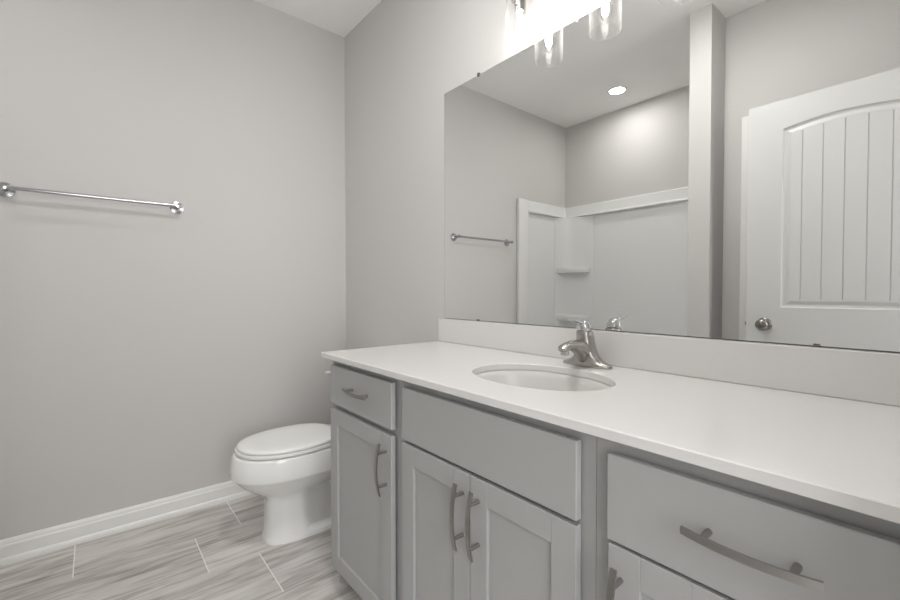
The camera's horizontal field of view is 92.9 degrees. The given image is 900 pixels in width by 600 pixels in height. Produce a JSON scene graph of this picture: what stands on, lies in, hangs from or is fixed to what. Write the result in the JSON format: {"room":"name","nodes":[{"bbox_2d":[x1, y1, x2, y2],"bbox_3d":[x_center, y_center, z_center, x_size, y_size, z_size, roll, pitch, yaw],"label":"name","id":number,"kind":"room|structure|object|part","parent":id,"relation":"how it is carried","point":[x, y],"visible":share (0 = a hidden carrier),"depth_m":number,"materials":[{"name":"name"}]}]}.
{"room":"bathroom","nodes":[
{"label":"bathroom","id":0,"kind":"room"},
{"bbox_2d":[0,0,345,539],"bbox_3d":[-1.567,-0.273,1.970,2.503,2.666,0.100,-1,2,-40],"label":"wall","id":1,"kind":"structure","parent":0,"point":[141,344],"depth_m":2.05,"materials":[{"name":"paint"}]},
{"bbox_2d":[0,182,183,213],"bbox_3d":[-1.538,-0.446,1.879,0.645,0.060,0.072,-1,2,-40],"label":"towel bar","id":2,"kind":"object","parent":1,"relation":"attached to","point":[6,189],"visible":1,"depth_m":1.82,"materials":[{"name":"silver metal"}]},
{"bbox_3d":[-1.763,-0.442,1.692,0.060,0.060,0.072,-1,2,-40],"label":"post","id":3,"kind":"part","parent":2,"relation":"part of","materials":[{"name":"silver metal"}]},
{"bbox_3d":[-1.522,-0.445,1.860,0.609,0.015,0.016,-1,2,-40],"label":"rail","id":4,"kind":"part","parent":2,"relation":"part of","materials":[{"name":"silver metal"}]},
{"bbox_3d":[-1.313,-0.450,2.066,0.060,0.060,0.072,-1,2,-40],"label":"post","id":5,"kind":"part","parent":2,"relation":"part of","materials":[{"name":"silver metal"}]},
{"bbox_2d":[0,480,252,565],"bbox_3d":[-1.249,1.007,2.184,1.575,0.098,0.019,-1,2,-40],"label":"baseboard","id":6,"kind":"structure","parent":1,"relation":"attached to","point":[32,544],"depth_m":1.94,"materials":[{"name":"white paint"}]},
{"bbox_2d":[0,494,361,599],"bbox_3d":[-0.254,1.122,0.423,2.503,0.060,4.200,-1,2,-40],"label":"floor","id":7,"kind":"structure","parent":0,"point":[219,551],"depth_m":1.71,"materials":[{"name":"grey tile"}]},
{"bbox_2d":[230,371,330,544],"bbox_3d":[-0.641,0.678,2.058,0.762,0.760,0.486,-1,2,-40],"label":"toilet","id":8,"kind":"object","parent":7,"relation":"on","point":[289,466],"visible":0.59,"depth_m":1.87,"materials":[{"name":"white ceramic"}]},
{"bbox_3d":[-0.733,0.652,1.964,0.458,0.018,0.347,-1,2,-40],"label":"seat","id":9,"kind":"part","parent":8,"relation":"part of","materials":[{"name":"white plastic"}]},
{"bbox_3d":[-0.736,0.632,1.961,0.435,0.021,0.340,-1,2,-40],"label":"lid","id":10,"kind":"part","parent":8,"relation":"part of","materials":[{"name":"white plastic"}]},
{"bbox_2d":[330,361,402,599],"bbox_3d":[-0.106,0.640,1.574,0.585,0.856,0.464,-1,2,-40],"label":"vanity cabinet","id":11,"kind":"object","parent":7,"relation":"on","point":[366,411],"visible":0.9,"depth_m":1.37,"materials":[{"name":"grey paint"}]},
{"bbox_3d":[-0.307,0.303,1.381,0.037,0.011,0.156,-1,2,-40],"label":"handle","id":12,"kind":"part","parent":11,"relation":"part of","materials":[{"name":"metal"}]},
{"bbox_3d":[-0.132,0.305,1.550,0.450,0.139,0.417,-1,2,-40],"label":"drawer","id":13,"kind":"part","parent":11,"relation":"part of","materials":[{"name":"grey paint"}]},
{"bbox_3d":[-0.204,0.499,1.261,0.037,0.156,0.011,-1,2,-40],"label":"handle","id":14,"kind":"part","parent":11,"relation":"part of","materials":[{"name":"metal"}]},
{"bbox_2d":[402,381,596,599],"bbox_3d":[0.242,0.648,1.157,0.585,0.856,0.621,-1,2,-40],"label":"vanity cabinet","id":15,"kind":"object","parent":7,"relation":"on","point":[498,504],"visible":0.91,"depth_m":0.94,"materials":[{"name":"grey paint"}]},
{"bbox_3d":[-0.039,0.693,1.108,0.016,0.584,0.280,-1,2,-40],"label":"door","id":16,"kind":"part","parent":15,"relation":"part of","materials":[{"name":"grey paint"}]},
{"bbox_3d":[0.016,0.504,0.997,0.037,0.156,0.011,-1,2,-40],"label":"handle","id":17,"kind":"part","parent":15,"relation":"part of","materials":[{"name":"metal"}]},
{"bbox_3d":[0.050,0.504,0.955,0.037,0.156,0.011,-1,2,-40],"label":"handle","id":18,"kind":"part","parent":15,"relation":"part of","materials":[{"name":"metal"}]},
{"bbox_3d":[0.143,0.698,0.889,0.016,0.584,0.282,-1,2,-40],"label":"door","id":19,"kind":"part","parent":15,"relation":"part of","materials":[{"name":"grey paint"}]},
{"bbox_2d":[321,341,899,523],"bbox_3d":[0.239,0.209,1.165,0.570,0.019,1.551,-1,2,-40],"label":"countertop","id":20,"kind":"structure","parent":15,"relation":"on","point":[844,453],"depth_m":0.76,"materials":[{"name":"white stone"}]},
{"bbox_2d":[475,370,611,390],"bbox_3d":[0.237,0.299,1.145,0.332,0.158,0.443,-1,2,-40],"label":"sink","id":21,"kind":"object","parent":20,"relation":"in","point":[544,380],"visible":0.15,"depth_m":1.29,"materials":[{"name":"ceramic"}]},
{"bbox_2d":[558,318,612,369],"bbox_3d":[0.371,0.125,1.252,0.157,0.146,0.160,-1,2,-40],"label":"faucet","id":22,"kind":"object","parent":20,"relation":"on","point":[584,349],"visible":1,"depth_m":1.25,"materials":[{"name":"silver metal"}]},
{"bbox_3d":[0.366,0.152,1.247,0.142,0.073,0.050,-1,2,-40],"label":"spout","id":23,"kind":"part","parent":22,"relation":"part of","materials":[{"name":"silver metal"}]},
{"bbox_3d":[0.377,0.071,1.255,0.108,0.038,0.045,-1,2,-40],"label":"lever","id":24,"kind":"part","parent":22,"relation":"part of","materials":[{"name":"silver metal"}]},
{"bbox_2d":[596,437,899,599],"bbox_3d":[0.582,0.656,0.749,0.585,0.856,0.439,-1,2,-40],"label":"vanity cabinet","id":25,"kind":"object","parent":7,"relation":"on","point":[668,528],"visible":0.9,"depth_m":0.59,"materials":[{"name":"grey paint"}]},
{"bbox_3d":[0.267,0.512,0.695,0.037,0.156,0.011,-1,2,-40],"label":"handle","id":26,"kind":"part","parent":25,"relation":"part of","materials":[{"name":"metal"}]},
{"bbox_3d":[0.332,0.702,0.662,0.016,0.584,0.186,-1,2,-40],"label":"door","id":27,"kind":"part","parent":25,"relation":"part of","materials":[{"name":"grey paint"}]},
{"bbox_3d":[0.382,0.327,0.553,0.037,0.011,0.156,-1,2,-40],"label":"handle","id":28,"kind":"part","parent":25,"relation":"part of","materials":[{"name":"metal"}]},
{"bbox_2d":[254,0,380,36],"bbox_3d":[-0.256,-1.604,0.368,2.503,0.060,4.200,-1,2,-40],"label":"ceiling","id":29,"kind":"structure","parent":0,"point":[339,17],"depth_m":2.39,"materials":[{"name":"paint"}]},
{"bbox_2d":[344,0,896,352],"bbox_3d":[0.668,-0.257,1.164,0.100,2.666,4.000,-1,2,-40],"label":"wall","id":30,"kind":"structure","parent":0,"point":[402,58],"depth_m":2.14,"materials":[{"name":"paint"}]},
{"bbox_2d":[506,9,506,43],"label":"vanity light","id":31,"kind":"object","parent":30,"relation":"attached to","point":[506,9],"depth_m":1.46,"materials":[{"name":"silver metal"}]},
{"bbox_2d":[512,0,525,30],"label":"vanity light","id":32,"kind":"object","parent":30,"relation":"attached to","point":[520,8],"depth_m":1.45,"materials":[{"name":"white glass"}]},
{"bbox_2d":[512,0,525,15],"bbox_3d":[0.239,-1.021,1.454,0.095,0.089,0.095,-1,2,-40],"label":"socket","id":33,"kind":"object","parent":32,"relation":"attached to","point":[520,5],"depth_m":1.44,"materials":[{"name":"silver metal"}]},
{"bbox_3d":[0.240,-0.956,1.455,0.100,0.174,0.100,-1,2,-40],"label":"lamp shade","id":34,"kind":"part","parent":32,"relation":"part of","materials":[{"name":"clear glass"}]},
{"bbox_2d":[438,318,899,406],"bbox_3d":[0.450,0.145,1.340,0.019,0.102,1.553,-1,2,-40],"label":"backsplash","id":35,"kind":"structure","parent":30,"relation":"attached to","point":[858,375],"depth_m":1.06,"materials":[{"name":"white stone"}]},
{"bbox_2d":[444,0,899,352],"bbox_3d":[0.454,-0.406,1.332,0.009,1.006,1.496,-1,2,-40],"label":"mirror","id":36,"kind":"object","parent":30,"relation":"attached to","point":[715,169],"visible":0.96,"depth_m":1.12,"materials":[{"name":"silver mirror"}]}
]}

